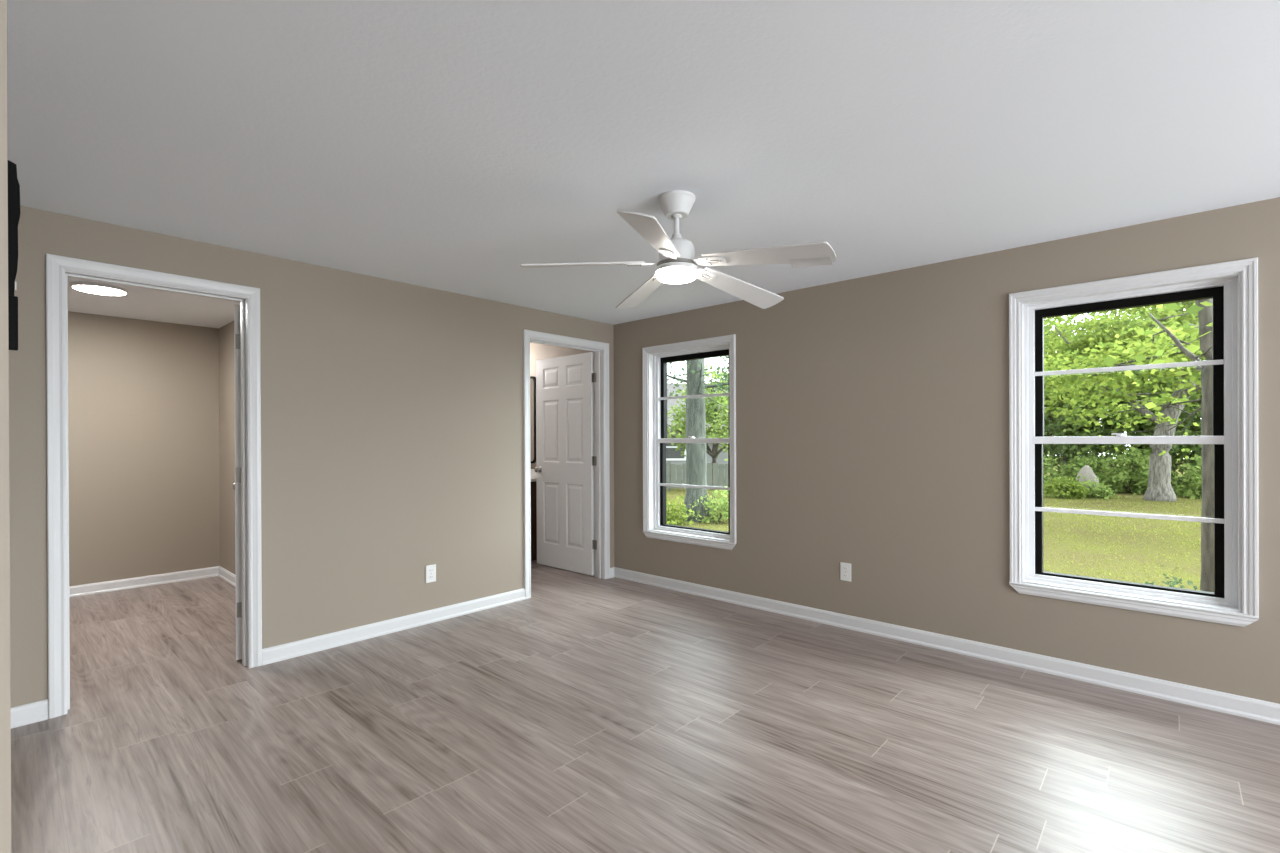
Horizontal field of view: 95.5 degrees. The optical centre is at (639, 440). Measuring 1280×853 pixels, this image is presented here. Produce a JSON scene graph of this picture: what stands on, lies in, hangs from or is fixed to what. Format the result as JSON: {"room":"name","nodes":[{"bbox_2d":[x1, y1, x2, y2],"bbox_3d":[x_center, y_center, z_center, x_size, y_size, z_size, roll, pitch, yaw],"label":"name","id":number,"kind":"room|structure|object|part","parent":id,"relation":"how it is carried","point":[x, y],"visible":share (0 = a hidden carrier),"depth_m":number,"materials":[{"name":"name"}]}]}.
{"room":"empty bedroom","nodes":[
{"label":"empty bedroom","id":0,"kind":"room"},
{"bbox_2d":[0,0,10,852],"bbox_3d":[-0.177,0.612,0.088,7.600,3.440,0.120,0,0,42],"label":"wall","id":1,"kind":"structure","parent":0,"point":[5,696],"depth_m":0.61,"materials":[{"name":"beige paint"}]},
{"bbox_2d":[7,160,19,350],"bbox_3d":[-1.880,-0.515,1.741,0.380,0.524,0.029,0,0,42],"label":"television","id":2,"kind":"object","parent":1,"relation":"attached to","point":[13,184],"visible":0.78,"depth_m":1.61,"materials":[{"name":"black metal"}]},
{"bbox_2d":[68,311,219,585],"bbox_3d":[-5.191,0.122,4.710,0.125,2.440,2.925,0,0,42],"label":"wall","id":3,"kind":"structure","parent":0,"point":[143,395],"depth_m":5.31,"materials":[{"name":"beige paint"}]},
{"bbox_2d":[69,566,218,597],"bbox_3d":[-5.133,1.296,4.663,0.020,0.092,2.925,0,0,42],"label":"baseboard","id":4,"kind":"structure","parent":3,"relation":"attached to","point":[122,584],"depth_m":5.30,"materials":[{"name":"white paint"}]},
{"bbox_2d":[219,321,235,574],"bbox_3d":[-3.123,0.114,4.878,2.950,2.440,0.115,0,0,42],"label":"wall","id":5,"kind":"structure","parent":0,"point":[226,333],"depth_m":5.55,"materials":[{"name":"beige paint"}]},
{"bbox_2d":[218,566,235,586],"bbox_3d":[-3.118,1.288,4.788,2.825,0.092,0.020,0,0,42],"label":"baseboard","id":6,"kind":"structure","parent":5,"relation":"attached to","point":[224,574],"depth_m":5.51,"materials":[{"name":"white paint"}]},
{"bbox_2d":[9,206,613,706],"bbox_3d":[-2.189,0.613,3.616,0.130,3.440,5.600,0,0,42],"label":"wall","id":7,"kind":"structure","parent":0,"point":[392,411],"depth_m":3.81,"materials":[{"name":"beige paint"}]},
{"bbox_2d":[46,254,261,718],"bbox_3d":[-2.594,0.220,3.161,0.148,2.231,0.887,0,0,42],"label":"trim","id":8,"kind":"structure","parent":7,"relation":"attached to","point":[58,268],"depth_m":2.90,"materials":[{"name":"white paint"}]},
{"bbox_2d":[233,304,241,659],"bbox_3d":[-2.607,0.252,3.823,0.166,2.140,0.778,0,0,-31],"label":"door","id":9,"kind":"structure","parent":7,"relation":"in","point":[237,328],"depth_m":3.50,"materials":[{"name":"white paint"}]},
{"bbox_2d":[11,567,613,728],"bbox_3d":[-1.586,1.284,4.162,0.020,0.092,3.985,0,0,42],"label":"baseboard","id":10,"kind":"structure","parent":7,"relation":"attached to","point":[21,715],"depth_m":3.85,"materials":[{"name":"white paint"}]},
{"bbox_2d":[426,564,435,582],"bbox_3d":[-1.523,0.973,4.238,0.011,0.126,0.078,0,0,42],"label":"wall outlet","id":11,"kind":"object","parent":7,"relation":"attached to","point":[430,569],"visible":1,"depth_m":4.24,"materials":[{"name":"white plastic"}]},
{"bbox_2d":[534,352,594,575],"bbox_3d":[-0.774,0.231,5.922,0.888,2.162,0.166,0,0,42],"label":"door","id":12,"kind":"structure","parent":7,"relation":"in","point":[564,469],"depth_m":5.87,"materials":[{"name":"white paint"}]},
{"bbox_3d":[-1.079,0.312,6.133,0.062,0.062,0.065,0,0,42],"label":"knob","id":13,"kind":"part","parent":12,"relation":"part of","materials":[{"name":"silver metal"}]},
{"bbox_2d":[523,329,609,598],"bbox_3d":[-0.678,0.200,5.254,0.148,2.249,0.992,0,0,42],"label":"trim","id":14,"kind":"structure","parent":7,"relation":"attached to","point":[600,349],"depth_m":5.53,"materials":[{"name":"white paint"}]},
{"bbox_3d":[-0.430,0.201,5.609,0.033,0.090,0.002,0,0,42],"label":"hinge plate","id":15,"kind":"part","parent":14,"relation":"part of","materials":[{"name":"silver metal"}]},
{"bbox_2d":[7,0,1279,327],"bbox_3d":[-0.383,-1.186,2.090,11.000,0.150,5.800,0,0,42],"label":"ceiling","id":16,"kind":"structure","parent":0,"point":[454,146],"depth_m":2.08,"materials":[{"name":"white paint"}]},
{"bbox_2d":[70,282,127,295],"bbox_3d":[-3.891,-1.086,4.189,0.308,0.032,0.308,0,0,42],"label":"recessed light","id":17,"kind":"object","parent":16,"relation":"in","point":[90,287],"visible":1,"depth_m":4.13,"materials":[{"name":"white plastic"}]},
{"bbox_2d":[73,286,125,294],"bbox_3d":[-3.891,-1.075,4.189,0.284,0.010,0.284,0,0,42],"label":"diffuser","id":18,"kind":"object","parent":17,"relation":"attached to","point":[103,290],"depth_m":4.16,"materials":[{"name":"white plastic"}]},
{"bbox_2d":[520,190,835,308],"bbox_3d":[0.204,-0.912,2.678,1.361,0.405,1.361,0,0,42],"label":"ceiling fan","id":19,"kind":"object","parent":16,"relation":"hanging from","point":[677,264],"visible":1,"depth_m":2.60,"materials":[{"name":"white plastic"}]},
{"bbox_3d":[-0.261,-0.801,2.657,0.561,0.053,0.140,0,0,-3],"label":"blade","id":20,"kind":"part","parent":19,"relation":"part of","materials":[{"name":"white"}]},
{"bbox_3d":[0.018,-0.784,3.079,0.140,0.074,0.561,0,0,-21],"label":"blade","id":21,"kind":"part","parent":19,"relation":"part of","materials":[{"name":"white plastic"}]},
{"bbox_3d":[0.010,-0.807,2.671,0.168,0.022,0.068,0,0,-3],"label":"blade arm","id":22,"kind":"part","parent":19,"relation":"part of","materials":[{"name":"white metal"}]},
{"bbox_3d":[0.055,-0.793,2.261,0.140,0.070,0.561,0,0,15],"label":"blade","id":23,"kind":"part","parent":19,"relation":"part of","materials":[{"name":"white"}]},
{"bbox_3d":[0.125,-0.804,2.523,0.068,0.027,0.168,0,0,15],"label":"blade arm","id":24,"kind":"part","parent":19,"relation":"part of","materials":[{"name":"white metal"}]},
{"bbox_2d":[656,267,697,283],"bbox_3d":[0.169,-0.751,2.676,0.193,0.041,0.193,0,0,42],"label":"diffuser","id":25,"kind":"object","parent":19,"relation":"attached to","point":[672,275],"depth_m":2.62,"materials":[{"name":"white glass"}]},
{"bbox_3d":[0.294,-0.794,2.774,0.168,0.036,0.068,0,0,-39],"label":"blade arm","id":26,"kind":"part","parent":19,"relation":"part of","materials":[{"name":"white metal"}]},
{"bbox_3d":[0.301,-0.796,2.587,0.168,0.036,0.068,0,0,33],"label":"blade arm","id":27,"kind":"part","parent":19,"relation":"part of","materials":[{"name":"white metal"}]},
{"bbox_3d":[0.324,-0.792,2.566,0.071,0.018,0.052,0,0,42],"label":"screw plate","id":28,"kind":"part","parent":19,"relation":"part of","materials":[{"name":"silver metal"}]},
{"bbox_3d":[0.506,-0.765,2.945,0.561,0.104,0.140,0,0,-39],"label":"blade","id":29,"kind":"part","parent":19,"relation":"part of","materials":[{"name":"white"}]},
{"bbox_3d":[0.529,-0.770,2.439,0.561,0.101,0.140,0,0,33],"label":"blade","id":30,"kind":"part","parent":19,"relation":"part of","materials":[{"name":"white"}]},
{"bbox_2d":[11,560,1279,852],"bbox_3d":[-0.441,1.389,2.021,11.000,0.120,5.600,0,0,42],"label":"floor","id":31,"kind":"structure","parent":0,"point":[585,713],"depth_m":2.53,"materials":[{"name":"grey wood"}]},
{"bbox_2d":[531,469,536,560],"bbox_3d":[-1.706,0.826,6.594,1.130,1.000,0.552,0,0,42],"label":"vanity cabinet","id":32,"kind":"object","parent":31,"relation":"on","point":[533,473],"visible":0.02,"depth_m":6.38,"materials":[{"name":"brown wood"}]},
{"bbox_2d":[531,469,535,481],"bbox_3d":[-1.702,0.390,6.600,1.130,0.128,0.533,0,0,42],"label":"countertop","id":33,"kind":"structure","parent":32,"relation":"on","point":[533,474],"depth_m":6.45,"materials":[{"name":"white"}]},
{"bbox_2d":[530,197,1279,703],"bbox_3d":[1.512,0.098,4.158,11.000,2.440,0.200,0,0,42],"label":"wall","id":34,"kind":"structure","parent":0,"point":[872,412],"depth_m":3.74,"materials":[{"name":"beige paint"}]},
{"bbox_2d":[530,376,535,462],"bbox_3d":[-1.445,-0.225,6.704,0.800,0.970,0.028,0,0,42],"label":"wall mirror","id":35,"kind":"object","parent":34,"relation":"attached to","point":[532,378],"visible":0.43,"depth_m":6.47,"materials":[{"name":"black metal"}]},
{"bbox_2d":[530,378,533,460],"bbox_3d":[-1.440,-0.225,6.710,0.758,0.928,0.008,0,0,42],"label":"mirror glass","id":36,"kind":"object","parent":35,"relation":"attached to","point":[531,379],"depth_m":6.49,"materials":[{"name":"beige mirror"}]},
{"bbox_2d":[642,334,735,549],"bbox_3d":[0.465,0.021,5.097,1.002,1.747,0.226,0,0,42],"label":"window","id":37,"kind":"structure","parent":34,"relation":"in","point":[655,359],"depth_m":5.25,"materials":[{"name":"white paint"}]},
{"bbox_3d":[0.401,0.864,5.025,1.002,0.062,0.026,0,0,42],"label":"sill","id":38,"kind":"part","parent":37,"relation":"part of","materials":[{"name":"white paint"}]},
{"bbox_3d":[0.463,0.004,5.095,0.786,0.042,0.028,0,0,42],"label":"meeting rail","id":39,"kind":"part","parent":37,"relation":"part of","materials":[{"name":"white plastic"}]},
{"bbox_3d":[0.498,-0.379,5.133,0.786,0.766,0.050,0,0,42],"label":"sash","id":40,"kind":"part","parent":37,"relation":"part of","materials":[{"name":"clear glass"}]},
{"bbox_3d":[0.492,0.397,5.125,0.786,0.786,0.050,0,0,42],"label":"sash","id":41,"kind":"part","parent":37,"relation":"part of","materials":[{"name":"black metal"}]},
{"bbox_2d":[840,562,850,581],"bbox_3d":[1.444,0.925,4.082,0.078,0.126,0.011,0,0,42],"label":"wall outlet","id":42,"kind":"object","parent":34,"relation":"attached to","point":[845,568],"visible":1,"depth_m":4.08,"materials":[{"name":"white plastic"}]},
{"bbox_2d":[614,567,1279,724],"bbox_3d":[2.549,1.270,3.066,7.600,0.092,0.020,0,0,42],"label":"baseboard","id":43,"kind":"structure","parent":34,"relation":"attached to","point":[1261,710],"depth_m":3.43,"materials":[{"name":"white paint"}]},
{"bbox_2d":[1009,257,1258,626],"bbox_3d":[2.602,0.016,3.142,1.002,1.747,0.226,0,0,42],"label":"window","id":44,"kind":"structure","parent":34,"relation":"in","point":[1232,286],"depth_m":2.98,"materials":[{"name":"white paint"}]},
{"bbox_3d":[2.600,0.000,3.140,0.786,0.042,0.028,0,0,42],"label":"meeting rail","id":45,"kind":"part","parent":44,"relation":"part of","materials":[{"name":"white plastic"}]},
{"bbox_3d":[2.634,-0.383,3.179,0.786,0.766,0.050,0,0,42],"label":"sash","id":46,"kind":"part","parent":44,"relation":"part of","materials":[{"name":"clear glass"}]},
{"bbox_3d":[2.628,0.393,3.170,0.786,0.786,0.050,0,0,42],"label":"sash","id":47,"kind":"part","parent":44,"relation":"part of","materials":[{"name":"black metal"}]},
{"bbox_3d":[2.538,0.859,3.070,1.002,0.062,0.026,0,0,42],"label":"sill","id":48,"kind":"part","parent":44,"relation":"part of","materials":[{"name":"white paint"}]},
{"label":"outside","id":49,"kind":"structure","parent":0,"visible":0},
{"bbox_2d":[666,457,1201,590],"bbox_3d":[14.607,1.669,32.983,75.000,0.060,60.000,0,0,42],"label":"ground","id":50,"kind":"structure","parent":49,"point":[1195,553],"depth_m":10.06,"materials":[{"name":"plant"}]},
{"bbox_2d":[666,496,700,525],"bbox_3d":[0.589,1.480,12.075,1.341,0.648,1.114,0,0,14],"label":"bush","id":51,"kind":"object","parent":50,"relation":"on","point":[670,518],"visible":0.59,"depth_m":11.99,"materials":[{"name":"green plant"}]},
{"bbox_2d":[666,461,727,490],"bbox_3d":[1.047,1.267,20.274,10.060,1.050,0.162,0,0,0],"label":"fence","id":52,"kind":"object","parent":50,"relation":"on","point":[675,474],"visible":0.16,"depth_m":20.19,"materials":[{"name":"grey wood"}]},
{"bbox_2d":[666,383,728,479],"bbox_3d":[2.035,-0.474,27.381,12.800,4.400,7.730,0,0,0],"label":"house","id":53,"kind":"structure","parent":50,"relation":"on","point":[674,456],"depth_m":23.99,"materials":[{"name":"grey"}]},
{"bbox_3d":[1.411,0.284,23.947,0.840,0.940,0.010,0,0,0],"label":"pane","id":54,"kind":"part","parent":53,"relation":"part of","materials":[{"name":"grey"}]},
{"bbox_2d":[667,357,728,521],"bbox_3d":[1.279,-3.413,12.911,3.990,10.494,4.190,0,0,-20],"label":"shade tree","id":55,"kind":"object","parent":50,"relation":"on","point":[696,456],"visible":0.06,"depth_m":12.62,"materials":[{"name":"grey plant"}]},
{"bbox_2d":[667,364,728,486],"bbox_3d":[2.366,-0.429,20.710,4.300,4.522,3.246,0,0,42],"label":"tree","id":56,"kind":"object","parent":50,"relation":"on","point":[715,413],"visible":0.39,"depth_m":20.39,"materials":[{"name":"green plant"}]},
{"bbox_2d":[694,486,728,522],"bbox_3d":[1.725,1.399,12.461,1.296,0.837,1.308,0,0,42],"label":"bush","id":57,"kind":"object","parent":50,"relation":"on","point":[722,511],"visible":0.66,"depth_m":12.34,"materials":[{"name":"green plant"}]},
{"bbox_2d":[711,356,727,380],"bbox_3d":[6.406,-2.199,35.904,6.364,7.965,4.818,0,0,42],"label":"tree","id":58,"kind":"object","parent":50,"relation":"on","point":[724,357],"visible":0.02,"depth_m":36.12,"materials":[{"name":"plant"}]},
{"bbox_2d":[1043,451,1064,491],"bbox_3d":[13.114,1.008,19.905,2.172,1.646,2.536,0,0,-13],"label":"bush","id":59,"kind":"object","parent":50,"relation":"on","point":[1048,469],"visible":0.12,"depth_m":19.37,"materials":[{"name":"green plant"}]},
{"bbox_2d":[1044,315,1078,461],"bbox_3d":[17.837,-2.206,26.121,4.642,7.932,5.436,0,0,-22],"label":"broadleaf tree","id":60,"kind":"object","parent":50,"relation":"on","point":[1070,315],"visible":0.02,"depth_m":25.22,"materials":[{"name":"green plant"}]},
{"bbox_2d":[1043,474,1089,498],"bbox_3d":[12.568,1.384,17.344,1.367,0.809,1.406,0,0,42],"label":"flowering bush","id":61,"kind":"object","parent":50,"relation":"on","point":[1065,488],"visible":0.97,"depth_m":17.10,"materials":[{"name":"green plant"}]},
{"bbox_2d":[1043,407,1130,480],"bbox_3d":[15.567,0.276,20.939,3.477,3.085,3.335,0,0,42],"label":"bush","id":62,"kind":"object","parent":50,"relation":"on","point":[1058,425],"visible":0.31,"depth_m":20.73,"materials":[{"name":"green plant"}]},
{"bbox_2d":[1076,465,1098,487],"bbox_3d":[13.694,1.302,17.808,0.568,1.071,0.504,0,0,13],"label":"boulder","id":63,"kind":"object","parent":50,"relation":"on","point":[1086,470],"visible":0.33,"depth_m":17.66,"materials":[{"name":"stone"}]},
{"bbox_2d":[1050,452,1128,492],"bbox_3d":[14.977,1.104,19.453,2.212,1.456,2.173,0,0,42],"label":"bush","id":64,"kind":"object","parent":50,"relation":"on","point":[1089,460],"visible":0.31,"depth_m":19.20,"materials":[{"name":"green plant"}]},
{"bbox_2d":[1070,476,1119,498],"bbox_3d":[13.414,1.433,17.215,1.246,0.732,1.135,0,0,42],"label":"bush","id":65,"kind":"object","parent":50,"relation":"on","point":[1097,491],"visible":0.7,"depth_m":17.04,"materials":[{"name":"green plant"}]},
{"bbox_2d":[1043,312,1151,473],"bbox_3d":[17.165,-1.833,22.972,5.592,7.204,4.819,0,0,42],"label":"broadleaf tree","id":66,"kind":"object","parent":50,"relation":"on","point":[1060,318],"visible":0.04,"depth_m":22.42,"materials":[{"name":"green plant"}]},
{"bbox_2d":[1044,305,1201,487],"bbox_3d":[17.324,-1.571,20.104,5.238,6.690,4.965,0,0,1],"label":"broadleaf tree","id":67,"kind":"object","parent":50,"relation":"on","point":[1148,425],"visible":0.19,"depth_m":19.79,"materials":[{"name":"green plant"}]},
{"bbox_2d":[1044,301,1204,501],"bbox_3d":[14.350,-1.685,16.135,7.020,6.928,5.128,0,0,36],"label":"tree","id":68,"kind":"object","parent":50,"relation":"on","point":[1159,488],"visible":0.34,"depth_m":16.08,"materials":[{"name":"green plant"}]},
{"bbox_2d":[1044,317,1204,459],"bbox_3d":[9.633,-0.373,11.344,2.923,4.386,6.681,0,0,-36],"label":"spreading tree","id":69,"kind":"object","parent":50,"relation":"on","point":[1100,412],"visible":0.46,"depth_m":11.46,"materials":[{"name":"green plant"}]},
{"bbox_2d":[1093,307,1179,465],"bbox_3d":[20.957,-2.145,23.733,5.515,7.795,4.772,0,0,26],"label":"broadleaf tree","id":70,"kind":"object","parent":50,"relation":"on","point":[1144,307],"visible":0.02,"depth_m":23.53,"materials":[{"name":"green plant"}]},
{"bbox_2d":[1093,444,1180,494],"bbox_3d":[15.819,0.973,18.609,2.631,1.720,2.394,0,0,42],"label":"bush","id":71,"kind":"object","parent":50,"relation":"on","point":[1126,475],"visible":0.62,"depth_m":18.36,"materials":[{"name":"green plant"}]},
{"bbox_2d":[1103,298,1213,591],"bbox_3d":[5.181,-0.720,5.529,2.002,5.104,2.952,0,0,-9],"label":"slender tree","id":72,"kind":"object","parent":50,"relation":"on","point":[1204,307],"visible":0.11,"depth_m":5.10,"materials":[{"name":"green plant"}]},
{"bbox_2d":[1132,406,1201,490],"bbox_3d":[17.904,0.291,18.594,3.364,2.959,3.442,0,0,-19],"label":"bush","id":73,"kind":"object","parent":50,"relation":"on","point":[1198,446],"visible":0.16,"depth_m":18.44,"materials":[{"name":"green plant"}]},
{"bbox_2d":[1137,330,1201,464],"bbox_3d":[20.465,-1.682,20.206,5.372,6.888,4.942,0,0,7],"label":"broadleaf tree","id":74,"kind":"object","parent":50,"relation":"on","point":[1161,330],"visible":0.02,"depth_m":20.51,"materials":[{"name":"green plant"}]},
{"bbox_2d":[1145,567,1197,589],"bbox_3d":[5.843,1.588,6.345,0.701,0.404,0.677,0,0,-27],"label":"clump","id":75,"kind":"object","parent":50,"relation":"on","point":[1176,582],"visible":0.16,"depth_m":6.37,"materials":[{"name":"green plant"}]},
{"bbox_2d":[1171,454,1201,498],"bbox_3d":[16.744,1.069,16.886,2.266,1.481,2.297,0,0,42],"label":"bush","id":76,"kind":"object","parent":50,"relation":"on","point":[1193,491],"visible":0.34,"depth_m":17.07,"materials":[{"name":"green plant"}]}
]}

